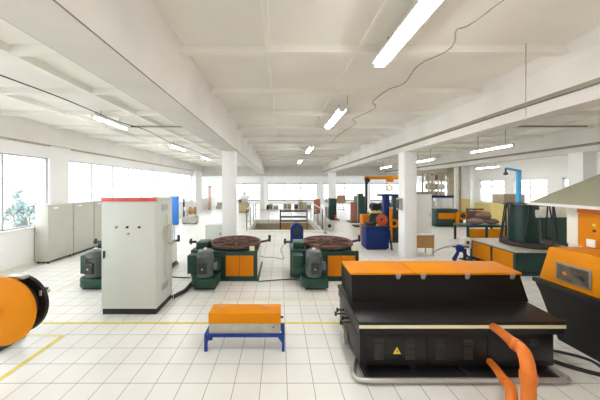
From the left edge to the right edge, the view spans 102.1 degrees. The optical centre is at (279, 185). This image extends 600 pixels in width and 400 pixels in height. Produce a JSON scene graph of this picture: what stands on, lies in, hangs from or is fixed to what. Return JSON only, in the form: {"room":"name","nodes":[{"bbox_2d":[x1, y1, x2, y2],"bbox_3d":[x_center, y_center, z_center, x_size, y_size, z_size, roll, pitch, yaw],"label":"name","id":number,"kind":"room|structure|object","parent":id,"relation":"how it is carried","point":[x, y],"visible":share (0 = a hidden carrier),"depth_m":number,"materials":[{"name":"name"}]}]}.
{"room":"factory floor","nodes":[
{"label":"factory floor","id":0,"kind":"room"},
{"bbox_2d":[0,136,221,270],"bbox_3d":[-7.115,0.190,12.500,0.530,4.120,35.000,0,0,0],"label":"wall","id":1,"kind":"structure","parent":0,"point":[17,248],"depth_m":7.69,"materials":[{"name":"white paint"}]},
{"bbox_2d":[0,153,46,231],"bbox_3d":[-7.210,0.155,2.235,0.060,2.030,10.470,0,0,0],"label":"window","id":2,"kind":"structure","parent":1,"relation":"in","point":[1,154],"depth_m":6.29,"materials":[{"name":"white metal"}]},
{"bbox_2d":[0,213,192,274],"bbox_3d":[-7.094,2.205,7.350,0.012,0.090,24.700,0,0,0],"label":"baseboard","id":3,"kind":"structure","parent":1,"relation":"attached to","point":[32,262],"depth_m":6.56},
{"bbox_2d":[0,200,192,233],"bbox_3d":[-7.098,1.188,7.360,0.065,0.035,24.720,0,0,0],"label":"sill","id":4,"kind":"structure","parent":1,"relation":"attached to","point":[192,200],"depth_m":6.55,"materials":[{"name":"white paint"}]},
{"bbox_2d":[0,115,203,171],"bbox_3d":[-7.019,-1.560,12.500,0.159,0.620,35.000,0,0,0],"label":"beam","id":5,"kind":"structure","parent":1,"relation":"attached to","point":[16,127],"depth_m":8.17,"materials":[{"name":"paint"}]},
{"bbox_2d":[69,161,191,201],"bbox_3d":[-7.210,0.155,13.920,0.060,2.030,11.560,0,0,0],"label":"window","id":6,"kind":"structure","parent":1,"relation":"in","point":[91,164],"depth_m":12.58,"materials":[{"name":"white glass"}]},
{"bbox_2d":[202,177,220,198],"bbox_3d":[-7.210,0.155,25.500,0.060,2.030,8.200,0,0,0],"label":"window","id":7,"kind":"structure","parent":1,"relation":"in","point":[206,183],"depth_m":24.83,"materials":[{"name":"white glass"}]},
{"bbox_2d":[222,151,236,236],"bbox_3d":[-1.620,0.570,7.800,0.424,3.360,0.424,0,0,0],"label":"pillar","id":8,"kind":"structure","parent":0,"point":[229,158],"depth_m":7.60,"materials":[{"name":"white paint"}]},
{"bbox_2d":[260,176,264,210],"bbox_3d":[-1.620,0.665,22.200,0.464,3.170,0.424,0,0,0],"label":"pillar","id":9,"kind":"structure","parent":0,"point":[262,178],"depth_m":22.00,"materials":[{"name":"white paint"}]},
{"bbox_2d":[253,223,314,229],"bbox_3d":[0.225,3.975,14.050,3.950,2.950,4.700,0,0,0],"label":"wall","id":10,"kind":"structure","parent":0,"point":[259,226],"depth_m":16.20,"materials":[{"name":"beige paint"}]},
{"bbox_2d":[280,210,307,229],"bbox_3d":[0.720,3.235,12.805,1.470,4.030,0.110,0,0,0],"label":"guard","id":11,"kind":"object","parent":10,"relation":"on","point":[283,226],"visible":0.37,"depth_m":12.76,"materials":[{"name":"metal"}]},
{"bbox_2d":[0,0,599,166],"bbox_3d":[4.250,-1.925,12.650,23.300,0.350,35.300,0,0,0],"label":"ceiling","id":12,"kind":"structure","parent":0,"point":[281,69],"depth_m":3.94,"materials":[{"name":"white paint"}]},
{"bbox_2d":[0,74,204,155],"bbox_3d":[-4.035,-1.631,8.000,0.192,0.064,12.001,0,0,0],"label":"cable","id":13,"kind":"object","parent":12,"relation":"attached to","point":[0,74],"visible":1,"depth_m":4.82,"materials":[{"name":"rubber"}]},
{"bbox_2d":[89,113,128,129],"bbox_3d":[-4.400,-1.730,6.300,0.155,0.260,1.260,0,0,0],"label":"ceiling light","id":14,"kind":"object","parent":12,"relation":"hanging from","point":[92,115],"visible":1,"depth_m":6.15,"materials":[{"name":"white plastic"}]},
{"bbox_2d":[0,0,265,173],"bbox_3d":[-1.600,-1.490,8.500,0.700,0.760,27.000,0,0,0],"label":"beam","id":15,"kind":"structure","parent":12,"relation":"attached to","point":[130,45],"depth_m":2.43,"materials":[{"name":"paint"}]},
{"bbox_2d":[130,126,180,126],"bbox_3d":[-3.475,-1.730,7.060,1.750,0.044,0.044,0,0,0],"label":"conduit","id":16,"kind":"object","parent":12,"relation":"attached to","point":[130,126],"visible":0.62,"depth_m":7.04,"materials":[{"name":"grey metal"}]},
{"bbox_2d":[168,143,185,150],"bbox_3d":[-4.400,-1.730,10.400,0.155,0.260,1.460,0,0,0],"label":"ceiling light","id":17,"kind":"object","parent":12,"relation":"hanging from","point":[169,144],"visible":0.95,"depth_m":10.20,"materials":[{"name":"white plastic"}]},
{"bbox_2d":[306,146,313,152],"bbox_3d":[1.340,-1.730,11.050,0.212,0.260,1.560,0,0,0],"label":"ceiling light","id":18,"kind":"object","parent":12,"relation":"hanging from","point":[310,148],"visible":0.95,"depth_m":10.67,"materials":[{"name":"white plastic"}]},
{"bbox_2d":[202,166,447,175],"bbox_3d":[4.250,-1.395,26.000,22.700,0.950,8.000,0,0,0],"label":"beam","id":19,"kind":"structure","parent":12,"relation":"attached to","point":[208,170],"depth_m":22.00,"materials":[{"name":"paint"}]},
{"bbox_2d":[324,107,346,128],"bbox_3d":[1.340,-1.730,6.000,0.212,0.260,1.560,0,0,0],"label":"ceiling light","id":20,"kind":"object","parent":12,"relation":"hanging from","point":[339,111],"visible":1,"depth_m":5.72,"materials":[{"name":"white plastic"}]},
{"bbox_2d":[371,0,443,67],"bbox_3d":[1.340,-1.730,2.500,0.212,0.260,1.560,0,0,0],"label":"ceiling light","id":21,"kind":"object","parent":12,"relation":"hanging from","point":[420,11],"visible":1,"depth_m":2.54,"materials":[{"name":"white plastic"}]},
{"bbox_2d":[333,0,503,140],"bbox_3d":[2.019,-1.740,5.699,0.246,0.016,8.202,0,0,0],"label":"cable","id":22,"kind":"object","parent":12,"relation":"attached to","point":[493,7],"visible":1,"depth_m":3.11,"materials":[{"name":"grey rubber"}]},
{"bbox_2d":[417,148,435,161],"bbox_3d":[6.750,-1.505,11.350,0.155,0.710,1.560,0,0,0],"label":"ceiling light","id":23,"kind":"object","parent":12,"relation":"hanging from","point":[430,158],"visible":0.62,"depth_m":10.87,"materials":[{"name":"white plastic"}]},
{"bbox_2d":[322,27,599,173],"bbox_3d":[4.075,-1.475,8.500,0.750,0.790,27.000,0,0,0],"label":"beam","id":24,"kind":"structure","parent":12,"relation":"attached to","point":[568,83],"depth_m":4.12,"materials":[{"name":"paint"}]},
{"bbox_2d":[475,165,500,168],"bbox_3d":[12.700,-1.475,14.800,0.155,0.770,1.660,0,0,0],"label":"ceiling light","id":25,"kind":"object","parent":12,"relation":"hanging from","point":[496,165],"visible":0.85,"depth_m":14.68,"materials":[{"name":"white plastic"}]},
{"bbox_2d":[385,124,599,173],"bbox_3d":[9.775,-1.475,8.500,0.650,0.790,27.000,0,0,0],"label":"beam","id":26,"kind":"structure","parent":12,"relation":"attached to","point":[560,143],"depth_m":9.34,"materials":[{"name":"paint"}]},
{"bbox_2d":[469,130,516,152],"bbox_3d":[6.750,-1.505,7.750,0.155,0.710,1.560,0,0,0],"label":"ceiling light","id":27,"kind":"object","parent":12,"relation":"hanging from","point":[511,143],"visible":0.91,"depth_m":7.50,"materials":[{"name":"white plastic"}]},
{"bbox_2d":[525,43,525,121],"bbox_3d":[3.190,-1.340,3.140,0.008,1.020,0.008,0,0,0],"label":"hanging rod","id":28,"kind":"object","parent":12,"relation":"hanging from","point":[525,43],"visible":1,"depth_m":3.14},
{"bbox_2d":[518,126,587,126],"bbox_3d":[7.900,-1.730,7.020,2.000,0.044,0.044,0,0,0],"label":"conduit","id":29,"kind":"object","parent":12,"relation":"attached to","point":[518,126],"visible":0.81,"depth_m":7.00,"materials":[{"name":"grey metal"}]},
{"bbox_2d":[0,204,599,399],"bbox_3d":[4.250,2.374,12.650,23.300,0.252,35.300,0,0,0],"label":"floor","id":30,"kind":"structure","parent":0,"point":[79,351],"depth_m":3.35,"materials":[{"name":"tile"}]},
{"bbox_2d":[0,274,49,350],"bbox_3d":[-3.672,1.692,3.275,1.255,1.115,0.690,0,0,0],"label":"reel","id":31,"kind":"object","parent":30,"relation":"on","point":[24,300],"visible":1,"depth_m":2.99,"materials":[{"name":"orange metal"}]},
{"bbox_2d":[35,203,72,263],"bbox_3d":[-6.858,1.400,7.390,0.404,1.700,0.840,0,0,0],"label":"filing cabinet","id":32,"kind":"object","parent":30,"relation":"on","point":[53,222],"visible":1,"depth_m":7.12,"materials":[{"name":"beige metal"}]},
{"bbox_2d":[68,201,93,254],"bbox_3d":[-6.858,1.400,8.250,0.404,1.700,0.840,0,0,0],"label":"filing cabinet","id":33,"kind":"object","parent":30,"relation":"on","point":[83,211],"visible":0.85,"depth_m":8.21,"materials":[{"name":"beige metal"}]},
{"bbox_2d":[93,200,101,247],"bbox_3d":[-6.858,1.400,9.110,0.404,1.700,0.840,0,0,0],"label":"filing cabinet","id":34,"kind":"object","parent":30,"relation":"on","point":[97,203],"visible":0.28,"depth_m":8.88,"materials":[{"name":"beige metal"}]},
{"bbox_2d":[80,235,179,289],"bbox_3d":[-3.731,1.785,6.101,2.058,0.930,1.907,0,0,0],"label":"turntable","id":35,"kind":"object","parent":30,"relation":"on","point":[90,262],"visible":0.19,"depth_m":5.25,"materials":[{"name":"green metal"}]},
{"bbox_2d":[101,197,174,313],"bbox_3d":[-2.578,1.228,4.524,1.092,2.045,0.671,0,0,0],"label":"tall cabinet","id":36,"kind":"object","parent":30,"relation":"on","point":[134,263],"depth_m":4.22,"materials":[{"name":"white metal"}]},
{"bbox_2d":[161,280,167,290],"bbox_3d":[-2.162,1.870,4.540,0.006,0.110,0.240,0,0,0],"label":"vent","id":37,"kind":"object","parent":36,"relation":"attached to","point":[164,285],"depth_m":4.52,"materials":[{"name":"grey metal"}]},
{"bbox_2d":[169,196,178,224],"bbox_3d":[-6.165,1.420,14.080,0.470,1.660,0.220,0,0,0],"label":"locker","id":38,"kind":"object","parent":30,"relation":"on","point":[175,199],"visible":0.66,"depth_m":13.98,"materials":[{"name":"metal"}]},
{"bbox_2d":[172,281,191,298],"bbox_3d":[-2.011,2.198,5.258,0.139,0.096,0.952,0,0,10],"label":"hose","id":39,"kind":"object","parent":30,"relation":"on","point":[189,285],"visible":0.71,"depth_m":5.02,"materials":[{"name":"black rubber"}]},
{"bbox_2d":[182,199,198,223],"bbox_3d":[-5.350,1.500,14.475,0.800,1.500,0.550,0,0,0],"label":"machine","id":40,"kind":"object","parent":30,"relation":"on","point":[185,219],"visible":1,"depth_m":14.30,"materials":[{"name":"grey metal"}]},
{"bbox_2d":[207,186,212,209],"bbox_3d":[-6.625,1.125,23.050,0.550,2.250,0.300,0,0,0],"label":"wall post","id":41,"kind":"object","parent":30,"relation":"on","point":[209,187],"visible":1,"depth_m":22.90,"materials":[{"name":"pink paint"}]},
{"bbox_2d":[205,223,221,239],"bbox_3d":[-2.460,1.850,9.210,0.640,0.800,0.480,0,0,0],"label":"base cabinet","id":42,"kind":"object","parent":30,"relation":"on","point":[212,230],"visible":0.45,"depth_m":8.99,"materials":[{"name":"white metal"}]},
{"bbox_2d":[216,202,221,208],"bbox_3d":[-5.800,1.100,24.200,1.000,2.300,0.800,0,0,0],"label":"crates","id":43,"kind":"object","parent":30,"relation":"on","point":[219,204],"visible":0.44,"depth_m":23.85,"materials":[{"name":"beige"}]},
{"bbox_2d":[187,235,270,289],"bbox_3d":[-1.291,1.785,6.101,2.058,0.930,1.907,0,0,0],"label":"turntable","id":44,"kind":"object","parent":30,"relation":"on","point":[237,257],"visible":1,"depth_m":5.71,"materials":[{"name":"green metal"}]},
{"bbox_2d":[238,203,249,211],"bbox_3d":[-3.100,1.880,20.900,1.000,0.740,0.700,0,0,0],"label":"desk","id":45,"kind":"object","parent":30,"relation":"on","point":[241,207],"visible":0.81,"depth_m":20.60,"materials":[{"name":"beige wood"}]},
{"bbox_2d":[238,192,249,203],"bbox_3d":[-3.075,1.004,20.865,0.950,1.008,0.470,0,0,0],"label":"machine","id":46,"kind":"object","parent":45,"relation":"on","point":[243,199],"visible":0.98,"depth_m":20.66,"materials":[{"name":"grey metal"}]},
{"bbox_2d":[204,304,284,351],"bbox_3d":[-0.482,1.975,3.422,1.095,0.550,0.275,0,0,0],"label":"bench","id":47,"kind":"object","parent":30,"relation":"on","point":[224,320],"visible":1,"depth_m":3.30,"materials":[{"name":"orange metal"}]},
{"bbox_2d":[260,243,284,258],"bbox_3d":[-0.142,1.724,6.439,0.716,0.523,0.370,0,0,21],"label":"cable","id":48,"kind":"object","parent":30,"relation":"on","point":[284,243],"visible":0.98,"depth_m":6.49,"materials":[{"name":"grey rubber"}]},
{"bbox_2d":[259,279,299,281],"bbox_3d":[0.060,2.238,5.744,1.127,0.024,0.132,0,0,-1],"label":"cable","id":49,"kind":"object","parent":30,"relation":"on","point":[276,279],"visible":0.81,"depth_m":5.76,"materials":[{"name":"black rubber"}]},
{"bbox_2d":[245,218,323,231],"bbox_3d":[0.225,2.200,13.970,3.830,0.100,4.460,0,0,0],"label":"kerb","id":50,"kind":"object","parent":30,"relation":"on","point":[255,219],"visible":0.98,"depth_m":11.74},
{"bbox_2d":[246,203,322,229],"bbox_3d":[0.225,1.676,14.010,3.746,1.148,4.422,0,0,0],"label":"stair railing","id":51,"kind":"object","parent":50,"relation":"on","point":[250,209],"visible":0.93,"depth_m":11.81,"materials":[{"name":"metal"}]},
{"bbox_2d":[290,222,302,242],"bbox_3d":[0.640,1.831,9.300,0.560,0.839,0.500,0,0,0],"label":"blue blower","id":52,"kind":"object","parent":30,"relation":"on","point":[296,229],"visible":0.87,"depth_m":9.10,"materials":[{"name":"metal"}]},
{"bbox_2d":[298,201,302,208],"bbox_3d":[2.009,1.872,23.594,0.431,0.756,0.450,0,0,0],"label":"carton","id":53,"kind":"object","parent":30,"relation":"on","point":[300,203],"visible":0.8,"depth_m":23.37,"materials":[{"name":"cardboard"}]},
{"bbox_2d":[314,199,319,213],"bbox_3d":[2.985,1.650,19.550,0.470,1.200,0.500,0,0,0],"label":"crate","id":54,"kind":"object","parent":30,"relation":"on","point":[316,201],"visible":0.79,"depth_m":19.30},
{"bbox_2d":[283,235,360,289],"bbox_3d":[1.119,1.785,6.101,2.058,0.930,1.907,0,0,0],"label":"turntable","id":55,"kind":"object","parent":30,"relation":"on","point":[316,260],"visible":0.8,"depth_m":5.71,"materials":[{"name":"green metal"}]},
{"bbox_2d":[315,214,334,230],"bbox_3d":[2.460,1.982,13.555,0.530,0.530,3.130,0,0,0],"label":"roll","id":56,"kind":"object","parent":30,"relation":"on","point":[330,225],"visible":0.9,"depth_m":12.10,"materials":[{"name":"metal"}]},
{"bbox_2d":[324,195,328,233],"bbox_3d":[2.200,1.350,11.525,0.200,1.800,0.150,0,0,0],"label":"post","id":57,"kind":"object","parent":30,"relation":"on","point":[325,203],"visible":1,"depth_m":11.50,"materials":[{"name":"metal"}]},
{"bbox_2d":[326,198,338,219],"bbox_3d":[3.440,1.525,16.175,0.920,1.450,0.750,0,0,0],"label":"press","id":58,"kind":"object","parent":30,"relation":"on","point":[331,211],"visible":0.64,"depth_m":15.90,"materials":[{"name":"metal"}]},
{"bbox_2d":[336,195,345,210],"bbox_3d":[5.500,1.532,21.800,0.840,1.443,0.200,0,0,0],"label":"stand","id":59,"kind":"object","parent":30,"relation":"on","point":[340,198],"visible":0.87,"depth_m":21.75,"materials":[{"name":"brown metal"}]},
{"bbox_2d":[346,193,364,222],"bbox_3d":[4.825,1.350,15.225,1.050,1.800,0.850,0,0,0],"label":"cabinets","id":60,"kind":"object","parent":30,"relation":"on","point":[357,207],"visible":0.93,"depth_m":14.99,"materials":[{"name":"metal"}]},
{"bbox_2d":[360,203,390,234],"bbox_3d":[4.560,1.505,10.835,1.880,1.490,0.730,0,0,0],"label":"machine","id":61,"kind":"object","parent":30,"relation":"on","point":[371,215],"visible":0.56,"depth_m":10.68,"materials":[{"name":"metal"}]},
{"bbox_2d":[360,214,392,249],"bbox_3d":[3.443,1.627,8.703,0.885,1.245,0.755,0,0,0],"label":"box","id":62,"kind":"object","parent":30,"relation":"on","point":[374,236],"visible":1,"depth_m":8.50,"materials":[{"name":"metal"}]},
{"bbox_2d":[364,176,397,213],"bbox_3d":[5.260,0.880,12.000,2.280,2.740,0.300,0,0,0],"label":"gantry hoist","id":63,"kind":"object","parent":30,"relation":"on","point":[389,179],"visible":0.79,"depth_m":11.93,"materials":[{"name":"metal"}]},
{"bbox_2d":[376,194,397,242],"bbox_3d":[4.425,1.285,9.815,0.950,1.930,0.570,0,0,0],"label":"frame","id":64,"kind":"object","parent":30,"relation":"on","point":[391,212],"visible":0.74,"depth_m":9.70,"materials":[{"name":"metal"}]},
{"bbox_2d":[417,233,434,255],"bbox_3d":[4.650,1.895,7.985,0.620,0.710,0.530,0,0,0],"label":"wooden desk","id":65,"kind":"object","parent":30,"relation":"on","point":[424,240],"visible":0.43,"depth_m":7.75,"materials":[{"name":"brown wood"}]},
{"bbox_2d":[417,194,431,232],"bbox_3d":[4.645,0.904,8.015,0.570,1.268,0.370,0,0,0],"label":"cabinet","id":66,"kind":"object","parent":65,"relation":"on","point":[424,201],"visible":0.63,"depth_m":7.85,"materials":[{"name":"metal"}]},
{"bbox_2d":[417,192,431,193],"bbox_3d":[4.650,0.229,8.020,0.580,0.078,0.360,0,0,0],"label":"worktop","id":67,"kind":"structure","parent":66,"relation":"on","point":[417,192],"depth_m":7.84,"materials":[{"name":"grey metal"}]},
{"bbox_2d":[422,173,448,207],"bbox_3d":[13.100,0.575,20.450,1.700,3.350,0.940,0,0,0],"label":"storage rack","id":68,"kind":"object","parent":30,"relation":"on","point":[423,180],"visible":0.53,"depth_m":20.01,"materials":[{"name":"beige metal"}]},
{"bbox_2d":[425,183,434,188],"bbox_3d":[12.650,-0.001,20.425,0.500,0.499,0.550,0,0,0],"label":"carton","id":69,"kind":"object","parent":68,"relation":"on","point":[431,185],"visible":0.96,"depth_m":20.15,"materials":[{"name":"cardboard"}]},
{"bbox_2d":[426,175,434,179],"bbox_3d":[12.675,-0.701,20.425,0.450,0.399,0.550,0,0,0],"label":"carton","id":70,"kind":"object","parent":68,"relation":"on","point":[431,177],"visible":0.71,"depth_m":20.15,"materials":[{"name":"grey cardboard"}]},
{"bbox_2d":[435,184,444,188],"bbox_3d":[13.475,0.040,20.425,0.550,0.419,0.550,0,0,0],"label":"carton","id":71,"kind":"object","parent":68,"relation":"on","point":[441,186],"visible":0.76,"depth_m":20.15,"materials":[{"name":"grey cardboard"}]},
{"bbox_2d":[435,175,444,179],"bbox_3d":[13.500,-0.726,20.425,0.500,0.449,0.550,0,0,0],"label":"carton","id":72,"kind":"object","parent":68,"relation":"on","point":[441,177],"visible":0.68,"depth_m":20.15,"materials":[{"name":"cardboard"}]},
{"bbox_2d":[435,191,444,194],"bbox_3d":[13.500,0.700,20.425,0.500,0.499,0.550,0,0,0],"label":"carton","id":73,"kind":"object","parent":68,"relation":"on","point":[440,192],"visible":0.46,"depth_m":20.15,"materials":[{"name":"cardboard"}]},
{"bbox_2d":[432,195,453,207],"bbox_3d":[9.500,1.410,14.750,1.800,1.680,0.600,0,0,0],"label":"booth","id":74,"kind":"object","parent":30,"relation":"on","point":[442,201],"visible":0.44,"depth_m":14.48,"materials":[{"name":"white metal"}]},
{"bbox_2d":[432,208,466,226],"bbox_3d":[9.420,1.760,13.550,1.640,0.980,0.700,0,0,0],"label":"machine","id":75,"kind":"object","parent":30,"relation":"on","point":[440,216],"visible":0.96,"depth_m":13.30,"materials":[{"name":"green metal"}]},
{"bbox_2d":[335,261,571,382],"bbox_3d":[2.083,1.705,3.301,2.603,1.079,1.179,0,0,0],"label":"machine","id":76,"kind":"object","parent":30,"relation":"on","point":[401,321],"visible":0.98,"depth_m":2.93,"materials":[{"name":"metal"}]},
{"bbox_2d":[342,264,528,301],"bbox_3d":[2.185,1.397,3.578,2.400,0.354,0.565,0,0,0],"label":"hood","id":77,"kind":"object","parent":76,"relation":"attached to","point":[359,286],"depth_m":3.32,"materials":[{"name":"black metal"}]},
{"bbox_2d":[348,340,550,376],"bbox_3d":[2.105,2.229,3.288,2.230,0.018,1.025,0,0,0],"label":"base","id":78,"kind":"object","parent":76,"relation":"on","point":[374,371],"depth_m":2.90,"materials":[{"name":"black metal"}]},
{"bbox_2d":[486,358,517,399],"bbox_3d":[2.154,1.945,2.366,0.112,0.609,1.175,0,0,34],"label":"drain pipe","id":79,"kind":"object","parent":76,"relation":"attached to","point":[511,392],"visible":1,"depth_m":2.09,"materials":[{"name":"orange plastic"}]},
{"bbox_2d":[489,323,538,399],"bbox_3d":[2.155,1.744,2.297,0.114,1.013,1.298,0,0,32],"label":"drain pipe","id":80,"kind":"object","parent":76,"relation":"attached to","point":[528,376],"visible":1,"depth_m":1.79,"materials":[{"name":"orange plastic"}]},
{"bbox_2d":[454,167,457,208],"bbox_3d":[10.280,0.200,14.125,0.160,4.100,0.150,0,0,0],"label":"post","id":81,"kind":"object","parent":30,"relation":"on","point":[455,168],"visible":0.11,"depth_m":14.06,"materials":[{"name":"white paint"}]},
{"bbox_2d":[452,245,472,260],"bbox_3d":[5.176,1.977,7.046,0.696,0.534,0.643,0,0,0],"label":"tripod","id":82,"kind":"object","parent":30,"relation":"on","point":[459,248],"visible":0.82,"depth_m":6.92,"materials":[{"name":"blue metal"}]},
{"bbox_2d":[459,237,470,260],"bbox_3d":[5.650,1.910,7.385,0.220,0.680,0.230,0,0,0],"label":"control box","id":83,"kind":"object","parent":30,"relation":"on","point":[462,240],"visible":0.76,"depth_m":7.31,"materials":[{"name":"metal"}]},
{"bbox_2d":[466,208,490,222],"bbox_3d":[11.375,1.750,13.225,2.059,1.000,0.550,0,0,0],"label":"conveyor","id":84,"kind":"object","parent":30,"relation":"on","point":[470,214],"visible":0.33,"depth_m":13.15,"materials":[{"name":"brown metal"}]},
{"bbox_2d":[453,223,504,238],"bbox_3d":[8.175,1.910,9.900,1.650,0.680,0.800,0,0,0],"label":"work table","id":85,"kind":"object","parent":30,"relation":"on","point":[471,233],"visible":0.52,"depth_m":9.55,"materials":[{"name":"green metal"}]},
{"bbox_2d":[467,218,484,223],"bbox_3d":[7.983,1.433,9.856,0.619,0.259,0.502,0,0,0],"label":"sack","id":86,"kind":"object","parent":85,"relation":"on","point":[471,220],"visible":1,"depth_m":9.69,"materials":[{"name":"brown fabric"}]},
{"bbox_2d":[475,213,491,217],"bbox_3d":[8.294,1.202,9.883,0.558,0.229,0.454,0,0,0],"label":"sack","id":87,"kind":"object","parent":86,"relation":"on","point":[479,215],"visible":1,"depth_m":9.74,"materials":[{"name":"brown fabric"}]},
{"bbox_2d":[482,218,498,223],"bbox_3d":[8.601,1.438,9.897,0.595,0.250,0.539,0,0,0],"label":"sack","id":88,"kind":"object","parent":85,"relation":"on","point":[487,220],"visible":0.82,"depth_m":9.74,"materials":[{"name":"brown fabric"}]},
{"bbox_2d":[491,194,524,228],"bbox_3d":[10.500,1.310,11.150,1.000,1.880,0.700,0,0,0],"label":"crate","id":89,"kind":"object","parent":30,"relation":"on","point":[497,208],"visible":0.45,"depth_m":11.02,"materials":[{"name":"yellow paint"}]},
{"bbox_2d":[503,167,521,202],"bbox_3d":[8.995,0.766,9.350,0.650,2.968,0.200,0,0,0],"label":"crane","id":90,"kind":"object","parent":30,"relation":"on","point":[518,171],"visible":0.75,"depth_m":9.30,"materials":[{"name":"blue metal"}]},
{"bbox_2d":[469,203,566,275],"bbox_3d":[6.810,1.373,6.810,1.860,1.755,1.580,0,0,0],"label":"turntable","id":91,"kind":"object","parent":30,"relation":"on","point":[522,249],"visible":0.84,"depth_m":6.43,"materials":[{"name":"green metal"}]},
{"bbox_2d":[539,206,567,246],"bbox_3d":[9.875,1.490,8.742,1.450,1.520,0.515,0,0,0],"label":"cabinet","id":92,"kind":"object","parent":30,"relation":"on","point":[561,212],"visible":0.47,"depth_m":8.49,"materials":[{"name":"green metal"}]},
{"bbox_2d":[528,174,599,361],"bbox_3d":[5.725,0.640,2.643,3.350,3.220,3.286,0,0,0],"label":"machine","id":93,"kind":"object","parent":30,"relation":"on","point":[568,283],"visible":1,"depth_m":3.50,"materials":[{"name":"black metal"}]},
{"bbox_2d":[528,174,599,209],"bbox_3d":[5.897,-0.320,2.743,3.006,1.300,3.086,0,0,0],"label":"hood","id":94,"kind":"object","parent":93,"relation":"attached to","point":[583,195],"depth_m":3.74,"materials":[{"name":"beige metal"}]},
{"bbox_2d":[553,359,599,376],"bbox_3d":[3.759,2.233,2.907,0.832,0.057,0.155,0,0,41],"label":"cable","id":95,"kind":"object","parent":30,"relation":"on","point":[557,362],"visible":0.78,"depth_m":2.95,"materials":[{"name":"black rubber"}]},
{"bbox_2d":[553,349,599,367],"bbox_3d":[3.709,2.233,3.294,0.858,0.041,0.165,0,0,45],"label":"cable","id":96,"kind":"object","parent":30,"relation":"on","point":[554,350],"visible":0.56,"depth_m":3.17,"materials":[{"name":"black rubber"}]},
{"bbox_2d":[237,176,397,203],"bbox_3d":[4.250,0.500,30.140,22.700,3.500,0.280,0,0,0],"label":"wall","id":97,"kind":"structure","parent":0,"point":[320,180],"depth_m":30.00,"materials":[{"name":"white paint"}]},
{"bbox_2d":[237,183,259,200],"bbox_3d":[-4.450,0.730,30.080,4.430,2.200,0.060,0,0,0],"label":"window","id":98,"kind":"structure","parent":97,"relation":"in","point":[244,188],"depth_m":30.05,"materials":[{"name":"white plastic"}]},
{"bbox_2d":[268,183,316,200],"bbox_3d":[1.550,0.730,30.080,6.230,2.200,0.060,0,0,0],"label":"window","id":99,"kind":"structure","parent":97,"relation":"in","point":[284,188],"depth_m":30.05,"materials":[{"name":"white plastic"}]},
{"bbox_2d":[324,183,364,200],"bbox_3d":[8.000,0.730,30.080,5.330,2.200,0.060,0,0,0],"label":"window","id":100,"kind":"structure","parent":97,"relation":"in","point":[344,188],"depth_m":30.05,"materials":[{"name":"white plastic"}]},
{"bbox_2d":[370,183,397,200],"bbox_3d":[13.200,0.730,30.080,4.130,2.200,0.060,0,0,0],"label":"window","id":101,"kind":"structure","parent":97,"relation":"in","point":[370,183],"depth_m":30.05,"materials":[{"name":"white plastic"}]},
{"bbox_2d":[328,172,335,197],"bbox_3d":[4.050,0.585,18.850,0.564,3.330,0.524,0,0,0],"label":"pillar","id":102,"kind":"structure","parent":0,"point":[331,175],"depth_m":18.60,"materials":[{"name":"white paint"}]},
{"bbox_2d":[398,152,416,257],"bbox_3d":[4.105,0.585,7.800,0.414,3.330,0.424,0,0,0],"label":"pillar","id":103,"kind":"structure","parent":0,"point":[407,161],"depth_m":7.60,"materials":[{"name":"white paint"}]},
{"bbox_2d":[396,198,402,209],"bbox_3d":[3.848,0.580,7.810,0.115,0.380,0.220,0,0,0],"label":"switch box","id":104,"kind":"object","parent":103,"relation":"attached to","point":[399,201],"visible":1,"depth_m":7.70,"materials":[{"name":"grey metal"}]},
{"bbox_2d":[417,151,599,211],"bbox_3d":[15.490,0.190,12.500,0.780,4.120,35.000,0,0,0],"label":"wall","id":105,"kind":"structure","parent":0,"point":[554,168],"depth_m":17.05,"materials":[{"name":"white paint"}]},
{"bbox_2d":[480,179,504,202],"bbox_3d":[15.690,0.380,17.885,0.060,1.700,2.170,0,0,0],"label":"window","id":106,"kind":"structure","parent":105,"relation":"in","point":[481,186],"depth_m":17.92,"materials":[{"name":"white plastic"}]},
{"bbox_2d":[514,178,547,204],"bbox_3d":[15.690,0.380,15.150,0.060,1.700,2.100,0,0,0],"label":"window","id":107,"kind":"structure","parent":105,"relation":"in","point":[530,186],"depth_m":15.10,"materials":[{"name":"white plastic"}]},
{"bbox_2d":[563,177,567,187],"bbox_3d":[15.690,0.380,12.450,0.060,1.700,1.900,0,0,0],"label":"window","id":108,"kind":"structure","parent":105,"relation":"in","point":[564,178],"depth_m":13.32,"materials":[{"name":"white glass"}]},
{"bbox_2d":[567,152,596,246],"bbox_3d":[9.735,0.585,7.800,0.454,3.330,0.424,0,0,0],"label":"pillar","id":109,"kind":"structure","parent":0,"point":[582,166],"depth_m":7.67,"materials":[{"name":"white paint"}]},
{"label":"outside","id":110,"kind":"structure","parent":0,"visible":0},
{"bbox_2d":[4,192,259,228],"bbox_3d":[-33.695,2.450,25.000,52.610,0.200,130.000,0,0,0],"label":"ground","id":111,"kind":"structure","parent":110,"point":[95,196],"depth_m":54.16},
{"bbox_2d":[4,186,28,226],"bbox_3d":[-11.446,1.173,10.502,0.963,2.359,0.868,0,0,0],"label":"shrub","id":112,"kind":"object","parent":111,"relation":"on","point":[8,212],"visible":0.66,"depth_m":10.42,"materials":[{"name":"green plant"}]},
{"bbox_2d":[8,202,36,227],"bbox_3d":[-10.181,1.483,9.906,1.200,1.743,1.135,0,0,0],"label":"shrub","id":113,"kind":"object","parent":111,"relation":"on","point":[21,221],"visible":0.62,"depth_m":9.66,"materials":[{"name":"green plant"}]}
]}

